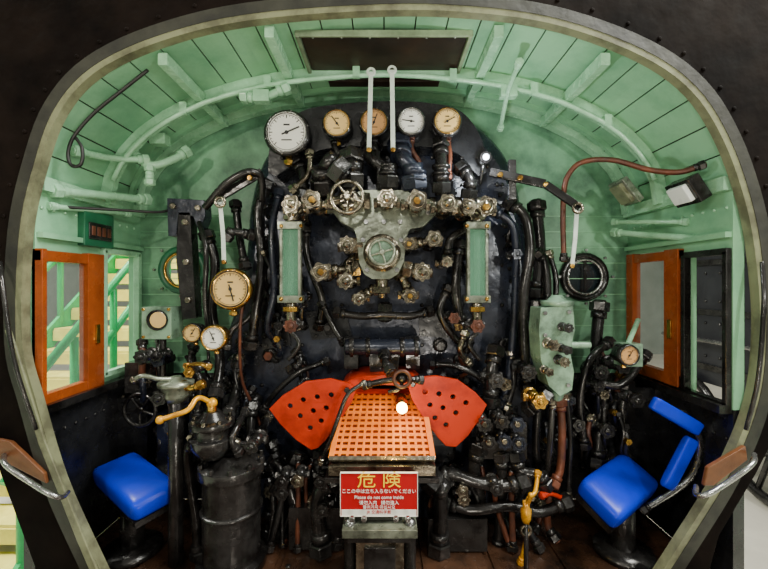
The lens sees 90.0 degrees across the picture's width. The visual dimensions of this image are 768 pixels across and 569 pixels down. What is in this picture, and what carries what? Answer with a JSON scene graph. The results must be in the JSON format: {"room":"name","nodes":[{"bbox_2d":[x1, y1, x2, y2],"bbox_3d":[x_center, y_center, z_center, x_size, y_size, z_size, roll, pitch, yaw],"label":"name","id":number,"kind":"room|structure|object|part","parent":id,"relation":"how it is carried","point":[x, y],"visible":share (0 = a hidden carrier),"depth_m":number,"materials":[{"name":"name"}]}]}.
{"room":"control cabin","nodes":[
{"label":"control cabin","id":0,"kind":"room"},
{"bbox_2d":[24,177,144,568],"bbox_3d":[-1.248,0.355,1.673,0.085,1.490,0.595,0,0,0],"label":"wall","id":1,"kind":"structure","parent":0,"point":[84,423],"depth_m":1.61,"materials":[{"name":"metal"}]},
{"bbox_2d":[32,248,103,404],"bbox_3d":[-1.238,0.160,1.528,0.049,0.580,0.305,0,0,0],"label":"window","id":2,"kind":"structure","parent":1,"relation":"in","point":[91,266],"depth_m":1.59,"materials":[{"name":"brown wood"}]},
{"bbox_2d":[78,211,113,248],"bbox_3d":[-1.230,-0.235,1.650,0.040,0.150,0.170,0,0,0],"label":"panel","id":3,"kind":"object","parent":1,"relation":"attached to","point":[96,230],"visible":0.97,"depth_m":1.62,"materials":[{"name":"green metal"}]},
{"bbox_2d":[100,248,141,377],"bbox_3d":[-1.245,0.125,1.820,0.030,0.575,0.265,0,0,0],"label":"window","id":4,"kind":"structure","parent":1,"relation":"in","point":[137,256],"depth_m":1.90,"materials":[{"name":"green paint"}]},
{"bbox_2d":[117,360,196,475],"bbox_3d":[-1.149,0.666,1.804,0.443,0.614,0.231,0,0,0],"label":"wall panel","id":5,"kind":"object","parent":1,"relation":"attached to","point":[136,423],"visible":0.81,"depth_m":1.80,"materials":[{"name":"black metal"}]},
{"bbox_2d":[130,360,212,413],"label":"valve","id":6,"kind":"object","parent":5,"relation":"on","point":[174,392],"depth_m":1.46,"materials":[{"name":"silver metal"}]},
{"bbox_2d":[47,254,663,353],"bbox_3d":[0.000,-0.900,1.920,16.000,6.000,16.000,0,0,0],"label":"wall","id":7,"kind":"structure","parent":0,"point":[651,273],"depth_m":9.37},
{"bbox_2d":[101,68,666,204],"bbox_3d":[0.000,-0.663,1.700,2.500,0.619,0.030,0,0,0],"label":"trim","id":8,"kind":"structure","parent":7,"relation":"attached to","point":[657,187],"depth_m":1.69,"materials":[{"name":"green paint"}]},
{"bbox_2d":[127,87,640,203],"bbox_3d":[0.000,-0.664,1.870,2.500,0.615,0.020,0,0,0],"label":"trim","id":9,"kind":"structure","parent":7,"relation":"attached to","point":[155,153],"depth_m":1.86,"materials":[{"name":"green paint"}]},
{"bbox_2d":[0,0,767,297],"bbox_3d":[0.000,-0.987,1.353,5.200,2.227,0.035,0,0,0],"label":"roof edge","id":10,"kind":"structure","parent":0,"point":[725,42],"depth_m":1.34,"materials":[{"name":"paint"}]},
{"bbox_2d":[3,0,767,568],"bbox_3d":[0.024,0.064,1.352,2.693,2.162,0.036,0,0,0],"label":"arch","id":11,"kind":"object","parent":10,"relation":"attached to","point":[720,124],"visible":0.9,"depth_m":1.34,"materials":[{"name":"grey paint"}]},
{"bbox_2d":[0,261,98,568],"bbox_3d":[-1.254,0.540,1.302,0.658,1.241,0.135,0,0,0],"label":"door frame","id":12,"kind":"structure","parent":11,"relation":"attached to","point":[22,476],"depth_m":1.34,"materials":[{"name":"paint"}]},
{"bbox_2d":[686,262,767,568],"bbox_3d":[1.219,0.541,1.301,0.668,1.239,0.136,0,0,0],"label":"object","id":13,"kind":"structure","parent":11,"relation":"attached to","point":[715,471],"depth_m":1.32,"materials":[{"name":"paint"}]},
{"bbox_2d":[140,103,627,498],"bbox_3d":[0.000,0.064,1.988,2.500,2.072,0.044,0,0,0],"label":"wall","id":14,"kind":"structure","parent":0,"point":[539,152],"depth_m":1.97,"materials":[{"name":"green metal"}]},
{"bbox_2d":[152,246,203,297],"bbox_3d":[-1.026,-0.074,1.959,0.286,0.284,0.050,0,0,0],"label":"window","id":15,"kind":"structure","parent":14,"relation":"in","point":[170,253],"depth_m":1.94,"materials":[{"name":"gold metal"}]},
{"bbox_2d":[135,90,632,214],"bbox_3d":[0.000,-0.664,1.942,2.500,0.617,0.045,0,0,0],"label":"pipe","id":16,"kind":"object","parent":14,"relation":"attached to","point":[211,127],"depth_m":1.92,"materials":[{"name":"green metal"}]},
{"bbox_2d":[559,249,614,304],"bbox_3d":[1.021,-0.038,1.959,0.286,0.284,0.050,0,0,0],"label":"window","id":17,"kind":"structure","parent":14,"relation":"in","point":[587,265],"depth_m":1.95,"materials":[{"name":"black metal"}]},
{"bbox_2d":[96,499,671,568],"bbox_3d":[0.000,1.113,1.020,2.500,0.054,1.900,0,0,0],"label":"floor","id":18,"kind":"structure","parent":0,"point":[575,550],"depth_m":1.58,"materials":[{"name":"brown wood"}]},
{"bbox_2d":[93,452,167,568],"bbox_3d":[-1.031,0.920,1.573,0.403,0.340,0.220,0,0,40],"label":"seat","id":19,"kind":"object","parent":18,"relation":"on","point":[137,489],"visible":0.88,"depth_m":1.52,"materials":[{"name":"blue leather"}]},
{"bbox_2d":[168,415,183,567],"label":"post","id":20,"kind":"object","parent":18,"relation":"on","point":[175,425],"depth_m":1.48,"materials":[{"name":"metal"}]},
{"bbox_2d":[155,395,273,568],"bbox_3d":[-0.626,0.751,1.554,0.353,0.681,0.438,0,0,0],"label":"stand","id":21,"kind":"object","parent":18,"relation":"on","point":[226,528],"visible":1,"depth_m":1.42,"materials":[{"name":"black metal"}]},
{"bbox_2d":[167,178,484,561],"bbox_3d":[-0.244,0.315,1.658,1.456,1.579,0.291,0,0,0],"label":"backhead pipework","id":22,"kind":"object","parent":18,"relation":"on","point":[438,545],"depth_m":1.69,"materials":[{"name":"black metal"}]},
{"bbox_3d":[-0.867,-0.091,1.724,0.210,0.592,0.131,0,0,0],"label":"reversing gear bracket","id":23,"kind":"part","parent":22,"relation":"part of","materials":[{"name":"black metal"}]},
{"bbox_2d":[182,323,205,344],"bbox_3d":[-0.806,0.211,1.643,0.085,0.098,0.074,0,0,0],"label":"gauge","id":24,"kind":"object","parent":22,"relation":"attached to","point":[191,332],"visible":0.94,"depth_m":1.61,"materials":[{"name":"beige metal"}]},
{"bbox_2d":[200,325,229,353],"bbox_3d":[-0.700,0.228,1.603,0.111,0.127,0.074,0,0,0],"label":"gauge","id":25,"kind":"object","parent":22,"relation":"attached to","point":[214,338],"visible":1,"depth_m":1.57,"materials":[{"name":"gold metal"}]},
{"bbox_2d":[210,268,253,315],"bbox_3d":[-0.633,0.032,1.612,0.176,0.202,0.075,0,0,0],"label":"gauge","id":26,"kind":"object","parent":22,"relation":"attached to","point":[231,289],"visible":1,"depth_m":1.58,"materials":[{"name":"gold metal"}]},
{"bbox_2d":[202,159,583,213],"bbox_3d":[0.015,-0.402,1.598,1.562,0.247,0.170,0,0,0],"label":"regulator linkage","id":27,"kind":"object","parent":22,"relation":"attached to","point":[247,176],"visible":1,"depth_m":1.59,"materials":[{"name":"black metal"}]},
{"bbox_2d":[217,199,226,263],"bbox_3d":[-0.653,-0.215,1.537,0.045,0.267,0.015,0,0,0],"label":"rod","id":28,"kind":"object","parent":27,"relation":"hanging from","point":[221,217],"visible":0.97,"depth_m":1.54,"materials":[{"name":"white paint"}]},
{"bbox_2d":[569,207,580,267],"bbox_3d":[0.767,-0.195,1.537,0.049,0.258,0.015,0,0,0],"label":"strap","id":29,"kind":"object","parent":27,"relation":"hanging from","point":[576,216],"visible":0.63,"depth_m":1.54,"materials":[{"name":"white paint"}]},
{"bbox_2d":[217,125,540,518],"bbox_3d":[-0.056,0.103,1.844,1.651,1.993,0.248,0,0,0],"label":"boiler backhead","id":30,"kind":"object","parent":18,"relation":"on","point":[260,371],"depth_m":1.80,"materials":[{"name":"black metal"}]},
{"bbox_2d":[133,337,267,487],"bbox_3d":[-0.823,0.602,1.730,0.633,0.744,0.273,0,0,-2],"label":"driver-side pipework","id":31,"kind":"object","parent":30,"relation":"attached to","point":[157,357],"visible":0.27,"depth_m":1.70,"materials":[{"name":"black metal"}]},
{"bbox_2d":[141,306,182,376],"bbox_3d":[-0.990,0.258,1.712,0.130,0.320,0.115,0,0,0],"label":"gauge","id":32,"kind":"object","parent":31,"relation":"attached to","point":[162,323],"visible":0.88,"depth_m":1.67,"materials":[{"name":"green metal"}]},
{"bbox_2d":[226,353,246,370],"bbox_3d":[-0.684,0.363,1.755,0.084,0.083,0.090,0,0,0],"label":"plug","id":33,"kind":"object","parent":30,"relation":"attached to","point":[232,357],"visible":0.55,"depth_m":1.74,"materials":[{"name":"black metal"}]},
{"bbox_2d":[251,392,262,405],"bbox_3d":[-0.605,0.541,1.755,0.075,0.074,0.090,0,0,0],"label":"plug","id":34,"kind":"object","parent":30,"relation":"attached to","point":[257,396],"visible":0.22,"depth_m":1.78,"materials":[{"name":"black metal"}]},
{"bbox_2d":[261,460,267,479],"bbox_3d":[-0.572,0.860,1.755,0.084,0.083,0.090,0,0,0],"label":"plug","id":35,"kind":"object","parent":30,"relation":"attached to","point":[264,474],"visible":0.16,"depth_m":1.76,"materials":[{"name":"black metal"}]},
{"bbox_2d":[277,215,303,360],"bbox_3d":[-0.388,-0.005,1.661,0.104,0.644,0.291,0,0,-5],"label":"glass","id":36,"kind":"object","parent":30,"relation":"attached to","point":[290,230],"visible":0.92,"depth_m":1.57,"materials":[{"name":"green glass"}]},
{"bbox_2d":[324,321,330,331],"bbox_3d":[-0.253,0.195,1.755,0.056,0.055,0.090,0,0,0],"label":"plug","id":37,"kind":"object","parent":30,"relation":"attached to","point":[327,327],"visible":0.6,"depth_m":1.71,"materials":[{"name":"black metal"}]},
{"bbox_2d":[317,336,424,465],"bbox_3d":[-0.049,0.461,1.610,0.419,0.467,0.339,0,0,0],"label":"gear","id":38,"kind":"object","parent":30,"relation":"attached to","point":[383,354],"visible":1,"depth_m":1.63,"materials":[{"name":"black metal"}]},
{"bbox_2d":[268,101,485,182],"bbox_3d":[-0.031,-0.639,1.733,0.954,0.328,0.130,0,0,0],"label":"boiler backhead top","id":39,"kind":"object","parent":30,"relation":"attached to","point":[467,144],"visible":0.34,"depth_m":1.68,"materials":[{"name":"black metal"}]},
{"bbox_2d":[324,462,438,483],"bbox_3d":[-0.008,0.712,1.495,0.432,0.072,0.130,0,0,0],"label":"sill","id":40,"kind":"structure","parent":30,"relation":"attached to","point":[427,471],"depth_m":1.43,"materials":[{"name":"silver metal"}]},
{"bbox_2d":[328,389,435,461],"bbox_3d":[-0.007,0.560,1.551,0.405,0.223,0.226,0,0,0],"label":"grate","id":41,"kind":"object","parent":40,"relation":"on","point":[372,429],"visible":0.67,"depth_m":1.52,"materials":[{"name":"orange metal"}]},
{"bbox_2d":[269,378,355,449],"bbox_3d":[-0.290,0.528,1.561,0.352,0.288,0.034,0,0,0],"label":"leaf","id":42,"kind":"object","parent":41,"relation":"attached to","point":[287,416],"visible":0.98,"depth_m":1.56,"materials":[{"name":"red metal"}]},
{"bbox_2d":[394,393,407,413],"bbox_3d":[0.069,0.476,1.525,0.052,0.051,0.133,0,0,0],"label":"lamp","id":43,"kind":"object","parent":41,"relation":"attached to","point":[401,403],"visible":1,"depth_m":1.51,"materials":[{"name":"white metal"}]},
{"bbox_2d":[408,375,486,446],"bbox_3d":[0.258,0.516,1.561,0.320,0.288,0.034,0,0,0],"label":"leaf","id":44,"kind":"object","parent":41,"relation":"attached to","point":[460,425],"visible":0.94,"depth_m":1.56,"materials":[{"name":"red metal"}]},
{"bbox_2d":[287,132,477,321],"bbox_3d":[-0.005,-0.241,1.639,0.815,0.817,0.229,0,0,0],"label":"turret branch pipes","id":45,"kind":"object","parent":30,"relation":"attached to","point":[336,165],"visible":0.8,"depth_m":1.61,"materials":[{"name":"black metal"}]},
{"bbox_2d":[264,110,310,166],"bbox_3d":[-0.409,-0.625,1.642,0.198,0.228,0.076,0,0,0],"label":"pressure gauge","id":46,"kind":"object","parent":45,"relation":"attached to","point":[287,133],"visible":1,"depth_m":1.61,"materials":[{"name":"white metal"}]},
{"bbox_2d":[310,262,338,281],"bbox_3d":[-0.256,-0.051,1.637,0.114,0.077,0.245,0,0,0],"label":"valve","id":47,"kind":"object","parent":45,"relation":"attached to","point":[320,271],"visible":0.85,"depth_m":1.54,"materials":[{"name":"silver metal"}]},
{"bbox_2d":[322,109,351,146],"bbox_3d":[-0.198,-0.668,1.643,0.128,0.146,0.075,0,0,0],"label":"pressure gauge","id":48,"kind":"object","parent":45,"relation":"attached to","point":[336,123],"visible":0.99,"depth_m":1.61,"materials":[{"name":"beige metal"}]},
{"bbox_2d":[336,272,360,289],"bbox_3d":[-0.154,-0.014,1.645,0.102,0.073,0.230,0,0,0],"label":"valve","id":49,"kind":"object","parent":45,"relation":"attached to","point":[346,281],"visible":0.99,"depth_m":1.54,"materials":[{"name":"silver metal"}]},
{"bbox_2d":[351,292,369,305],"bbox_3d":[-0.102,0.059,1.649,0.080,0.057,0.223,0,0,0],"label":"valve","id":50,"kind":"object","parent":45,"relation":"attached to","point":[359,298],"visible":0.98,"depth_m":1.55,"materials":[{"name":"silver metal"}]},
{"bbox_2d":[359,108,388,137],"bbox_3d":[-0.042,-0.672,1.643,0.128,0.146,0.075,0,0,0],"label":"pressure gauge","id":51,"kind":"object","parent":45,"relation":"attached to","point":[380,121],"visible":0.89,"depth_m":1.61,"materials":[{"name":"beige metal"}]},
{"bbox_2d":[299,190,489,297],"bbox_3d":[0.022,-0.170,1.673,0.914,0.458,0.213,0,0,0],"label":"turret","id":52,"kind":"object","parent":45,"relation":"attached to","point":[382,234],"visible":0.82,"depth_m":1.62,"materials":[{"name":"silver metal"}]},
{"bbox_2d":[281,195,310,219],"bbox_3d":[-0.359,-0.311,1.554,0.109,0.074,0.172,0,0,0],"label":"valve","id":53,"kind":"object","parent":52,"relation":"attached to","point":[290,204],"depth_m":1.48,"materials":[{"name":"silver metal"}]},
{"bbox_2d":[285,212,308,223],"bbox_3d":[-0.370,-0.286,1.649,0.080,0.054,0.223,0,0,0],"label":"valve","id":54,"kind":"object","parent":52,"relation":"attached to","point":[291,216],"visible":0.54,"depth_m":1.55,"materials":[{"name":"silver metal"}]},
{"bbox_2d":[301,189,327,215],"bbox_3d":[-0.281,-0.330,1.548,0.109,0.074,0.185,0,0,0],"label":"valve","id":55,"kind":"object","parent":52,"relation":"attached to","point":[311,199],"depth_m":1.48,"materials":[{"name":"silver metal"}]},
{"bbox_2d":[337,236,355,256],"bbox_3d":[-0.150,-0.161,1.645,0.102,0.073,0.230,0,0,0],"label":"valve","id":56,"kind":"object","parent":52,"relation":"attached to","point":[346,244],"visible":0.89,"depth_m":1.54,"materials":[{"name":"silver metal"}]},
{"bbox_2d":[327,179,369,214],"bbox_3d":[-0.144,-0.342,1.561,0.175,0.140,0.159,0,0,0],"label":"valve","id":57,"kind":"object","parent":52,"relation":"attached to","point":[348,202],"depth_m":1.50,"materials":[{"name":"silver metal"}]},
{"bbox_2d":[373,189,399,211],"bbox_3d":[0.012,-0.334,1.554,0.109,0.074,0.172,0,0,0],"label":"valve","id":58,"kind":"object","parent":52,"relation":"attached to","point":[386,200],"depth_m":1.48,"materials":[{"name":"silver metal"}]},
{"bbox_2d":[402,237,415,253],"bbox_3d":[0.102,-0.165,1.637,0.080,0.054,0.245,0,0,0],"label":"valve","id":59,"kind":"object","parent":52,"relation":"attached to","point":[409,243],"visible":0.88,"depth_m":1.55,"materials":[{"name":"silver metal"}]},
{"bbox_2d":[400,189,430,214],"bbox_3d":[0.129,-0.326,1.548,0.120,0.082,0.185,0,0,0],"label":"valve","id":60,"kind":"object","parent":52,"relation":"attached to","point":[417,201],"depth_m":1.48,"materials":[{"name":"silver metal"}]},
{"bbox_2d":[430,194,457,219],"bbox_3d":[0.246,-0.314,1.554,0.109,0.074,0.172,0,0,0],"label":"valve","id":61,"kind":"object","parent":52,"relation":"attached to","point":[446,205],"depth_m":1.48,"materials":[{"name":"silver metal"}]},
{"bbox_2d":[451,198,476,220],"bbox_3d":[0.328,-0.303,1.556,0.098,0.067,0.168,0,0,0],"label":"valve","id":62,"kind":"object","parent":52,"relation":"attached to","point":[468,206],"depth_m":1.48,"materials":[{"name":"silver metal"}]},
{"bbox_2d":[468,195,496,220],"bbox_3d":[0.398,-0.303,1.548,0.120,0.082,0.185,0,0,0],"label":"valve","id":63,"kind":"object","parent":52,"relation":"attached to","point":[486,206],"depth_m":1.48,"materials":[{"name":"silver metal"}]},
{"bbox_2d":[398,289,418,302],"bbox_3d":[0.106,0.047,1.637,0.091,0.062,0.245,0,0,0],"label":"valve","id":64,"kind":"object","parent":45,"relation":"attached to","point":[409,295],"visible":0.98,"depth_m":1.54,"materials":[{"name":"silver metal"}]},
{"bbox_2d":[396,107,425,141],"bbox_3d":[0.114,-0.676,1.643,0.128,0.146,0.075,0,0,0],"label":"pressure gauge","id":65,"kind":"object","parent":45,"relation":"attached to","point":[410,121],"visible":0.92,"depth_m":1.61,"materials":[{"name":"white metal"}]},
{"bbox_2d":[407,262,432,281],"bbox_3d":[0.154,-0.051,1.643,0.114,0.081,0.233,0,0,0],"label":"valve","id":66,"kind":"object","parent":45,"relation":"attached to","point":[422,271],"visible":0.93,"depth_m":1.54,"materials":[{"name":"silver metal"}]},
{"bbox_2d":[422,230,443,251],"bbox_3d":[0.203,-0.185,1.645,0.102,0.070,0.230,0,0,0],"label":"valve","id":67,"kind":"object","parent":45,"relation":"attached to","point":[434,238],"visible":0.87,"depth_m":1.54,"materials":[{"name":"silver metal"}]},
{"bbox_2d":[434,256,452,269],"bbox_3d":[0.256,-0.091,1.650,0.068,0.049,0.220,0,0,0],"label":"valve","id":68,"kind":"object","parent":45,"relation":"attached to","point":[446,261],"visible":1,"depth_m":1.55,"materials":[{"name":"silver metal"}]},
{"bbox_2d":[432,107,461,140],"bbox_3d":[0.266,-0.676,1.643,0.128,0.146,0.075,0,0,0],"label":"pressure gauge","id":69,"kind":"object","parent":45,"relation":"attached to","point":[446,121],"visible":0.97,"depth_m":1.61,"materials":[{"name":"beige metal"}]},
{"bbox_2d":[479,151,491,184],"bbox_3d":[0.422,-0.489,1.619,0.048,0.125,0.072,0,0,0],"label":"spotlight","id":70,"kind":"object","parent":45,"relation":"attached to","point":[485,157],"visible":1,"depth_m":1.59,"materials":[{"name":"black metal"}]},
{"bbox_3d":[-0.018,0.645,1.760,0.804,0.300,0.079,0,0,0],"label":"dark backing","id":71,"kind":"part","parent":30,"relation":"part of","materials":[{"name":"orange metal"}]},
{"bbox_2d":[344,365,426,392],"bbox_3d":[0.000,0.424,1.680,0.395,0.103,0.200,0,0,0],"label":"hood","id":72,"kind":"object","parent":30,"relation":"attached to","point":[355,376],"visible":0.26,"depth_m":1.62,"materials":[{"name":"red metal"}]},
{"bbox_2d":[256,204,522,413],"bbox_3d":[0.023,0.164,1.730,1.225,1.069,0.188,0,0,0],"label":"fittings","id":73,"kind":"object","parent":30,"relation":"attached to","point":[277,321],"visible":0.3,"depth_m":1.73,"materials":[{"name":"brown metal"}]},
{"bbox_2d":[447,447,455,459],"bbox_3d":[0.300,0.766,1.755,0.066,0.065,0.090,0,0,0],"label":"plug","id":74,"kind":"object","parent":30,"relation":"attached to","point":[451,455],"visible":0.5,"depth_m":1.71,"materials":[{"name":"black metal"}]},
{"bbox_2d":[464,214,490,360],"bbox_3d":[0.388,-0.005,1.661,0.104,0.644,0.291,0,0,5],"label":"glass","id":75,"kind":"object","parent":30,"relation":"attached to","point":[476,230],"visible":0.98,"depth_m":1.57,"materials":[{"name":"green glass"}]},
{"bbox_2d":[540,352,633,471],"bbox_3d":[0.898,0.597,1.748,0.483,0.674,0.230,0,0,0],"label":"fireman side pipework","id":76,"kind":"object","parent":30,"relation":"attached to","point":[597,388],"visible":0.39,"depth_m":1.71,"materials":[{"name":"black metal"}]},
{"bbox_2d":[342,515,417,568],"bbox_3d":[-0.015,0.947,1.384,0.266,0.306,0.152,0,0,0],"label":"pedestal","id":77,"kind":"object","parent":18,"relation":"on","point":[368,544],"visible":0.94,"depth_m":1.33,"materials":[{"name":"black metal"}]},
{"bbox_2d":[340,472,417,519],"bbox_3d":[-0.018,0.750,1.385,0.275,0.177,0.060,0,0,0],"label":"warning sign","id":78,"kind":"object","parent":77,"relation":"on","point":[374,495],"visible":1,"depth_m":1.36,"materials":[{"name":"red paint"}]},
{"bbox_2d":[262,453,561,553],"bbox_3d":[0.121,0.915,1.630,1.312,0.383,0.291,0,0,0],"label":"pipework","id":79,"kind":"object","parent":18,"relation":"on","point":[466,533],"depth_m":1.57,"materials":[{"name":"black metal"}]},
{"bbox_2d":[436,196,616,566],"bbox_3d":[0.642,0.379,1.669,0.903,1.564,0.322,0,0,-22],"label":"injector pipework","id":80,"kind":"object","parent":18,"relation":"on","point":[539,260],"visible":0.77,"depth_m":1.65,"materials":[{"name":"brown metal"}]},
{"bbox_2d":[529,295,591,400],"bbox_3d":[0.732,0.261,1.559,0.221,0.434,0.191,0,0,0],"label":"hydrostatic lubricator","id":81,"kind":"object","parent":80,"relation":"attached to","point":[551,324],"visible":1,"depth_m":1.54,"materials":[{"name":"green metal"}]},
{"bbox_2d":[520,492,532,568],"bbox_3d":[0.544,0.935,1.457,0.050,0.310,0.039,0,0,39],"label":"drain cock","id":82,"kind":"object","parent":18,"relation":"on","point":[525,529],"visible":1,"depth_m":1.45,"materials":[{"name":"yellow metal"}]},
{"bbox_2d":[580,318,652,472],"bbox_3d":[1.080,0.675,1.698,0.366,1.049,0.424,0,0,0],"label":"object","id":83,"kind":"object","parent":18,"relation":"on","point":[633,397],"depth_m":1.73,"materials":[{"name":"black metal"}]},
{"bbox_3d":[0.953,0.282,1.523,0.088,0.100,0.074,0,0,0],"label":"small dial","id":84,"kind":"part","parent":83,"relation":"part of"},
{"bbox_2d":[575,397,703,568],"bbox_3d":[1.006,0.759,1.516,0.408,0.661,0.347,0,0,-36],"label":"seat","id":85,"kind":"object","parent":18,"relation":"on","point":[612,494],"visible":0.99,"depth_m":1.50,"materials":[{"name":"blue leather"}]},
{"bbox_2d":[158,25,609,126],"bbox_3d":[0.000,-0.865,1.660,1.635,0.145,0.550,0,0,0],"label":"ceiling beams","id":86,"kind":"structure","parent":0,"point":[165,61],"depth_m":1.54,"materials":[{"name":"green metal"}]},
{"bbox_2d":[366,67,375,152],"bbox_3d":[-0.053,-0.709,1.557,0.040,0.348,0.016,0,0,0],"label":"rod","id":87,"kind":"object","parent":86,"relation":"hanging from","point":[370,74],"visible":1,"depth_m":1.56,"materials":[{"name":"white paint"}]},
{"bbox_2d":[387,65,396,152],"bbox_3d":[0.033,-0.713,1.557,0.040,0.356,0.016,0,0,0],"label":"rod","id":88,"kind":"object","parent":86,"relation":"hanging from","point":[391,72],"visible":1,"depth_m":1.56,"materials":[{"name":"white paint"}]},
{"bbox_2d":[0,354,767,568],"bbox_3d":[0.000,1.720,1.920,16.000,0.040,16.000,0,0,0],"label":"ground","id":89,"kind":"structure","parent":0,"point":[755,511],"depth_m":2.75,"materials":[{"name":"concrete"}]},
{"bbox_2d":[0,255,178,568],"bbox_3d":[-2.500,0.021,3.420,1.052,3.480,2.904,0,0,0],"label":"staircase","id":90,"kind":"structure","parent":89,"relation":"on","point":[61,329],"depth_m":2.90,"materials":[{"name":"green paint"}]},
{"bbox_2d":[661,243,767,505],"bbox_3d":[3.340,0.335,2.870,1.020,2.670,2.540,0,0,0],"label":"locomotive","id":91,"kind":"object","parent":89,"relation":"on","point":[709,269],"visible":0.18,"depth_m":3.44,"materials":[{"name":"black metal"}]},
{"bbox_2d":[46,17,727,204],"bbox_3d":[0.000,-0.682,1.673,2.539,0.639,0.595,0,0,0],"label":"ceiling","id":92,"kind":"structure","parent":0,"point":[662,117],"depth_m":1.52,"materials":[{"name":"green paint"}]},
{"bbox_2d":[66,69,167,212],"bbox_3d":[-1.064,-0.546,1.594,0.391,0.503,0.360,0,0,0],"label":"hanging cable","id":93,"kind":"object","parent":92,"relation":"hanging from","point":[74,136],"visible":0.91,"depth_m":1.42,"materials":[{"name":"black plastic"}]},
{"bbox_2d":[46,58,698,239],"bbox_3d":[0.028,-0.514,1.645,2.579,0.738,0.460,0,0,0],"label":"pipes","id":94,"kind":"object","parent":92,"relation":"attached to","point":[258,96],"depth_m":1.66,"materials":[{"name":"metal"}]},
{"bbox_2d":[110,66,657,180],"bbox_3d":[0.000,-0.695,1.660,2.364,0.496,0.022,0,0,0],"label":"conduit pipe","id":95,"kind":"object","parent":92,"relation":"attached to","point":[606,121],"depth_m":1.65,"materials":[{"name":"metal"}]},
{"bbox_2d":[295,30,472,86],"bbox_3d":[0.000,-0.932,1.603,0.670,0.045,0.335,0,0,0],"label":"hatch","id":96,"kind":"object","parent":92,"relation":"in","point":[321,50],"depth_m":1.55,"materials":[{"name":"metal"}]},
{"bbox_2d":[608,176,643,205],"bbox_3d":[1.118,-0.430,1.780,0.106,0.117,0.110,0,0,0],"label":"ceiling lamp","id":97,"kind":"object","parent":92,"relation":"attached to","point":[623,189],"visible":1,"depth_m":1.74,"materials":[{"name":"green paint"}]},
{"bbox_2d":[559,157,706,261],"bbox_3d":[0.984,-0.312,1.551,0.504,0.432,0.066,0,0,23],"label":"pipe","id":98,"kind":"object","parent":92,"relation":"attached to","point":[701,165],"visible":0.97,"depth_m":1.58,"materials":[{"name":"metal"}]},
{"bbox_2d":[665,173,711,207],"bbox_3d":[1.166,-0.360,1.480,0.101,0.108,0.120,0,0,0],"label":"ceiling lamp","id":99,"kind":"object","parent":92,"relation":"attached to","point":[689,190],"depth_m":1.44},
{"bbox_2d":[623,176,743,568],"bbox_3d":[1.248,0.355,1.673,0.085,1.490,0.595,0,0,0],"label":"wall","id":100,"kind":"structure","parent":0,"point":[716,220],"depth_m":1.52,"materials":[{"name":"green metal"}]},
{"bbox_2d":[626,249,683,387],"bbox_3d":[1.238,0.140,1.770,0.049,0.580,0.340,0,0,0],"label":"window","id":101,"kind":"structure","parent":100,"relation":"in","point":[670,375],"depth_m":1.66,"materials":[{"name":"brown wood"}]},
{"bbox_2d":[680,248,731,409],"bbox_3d":[1.245,0.160,1.488,0.030,0.585,0.215,0,0,0],"label":"window","id":102,"kind":"structure","parent":100,"relation":"in","point":[726,253],"depth_m":1.45,"materials":[{"name":"black metal"}]}
]}

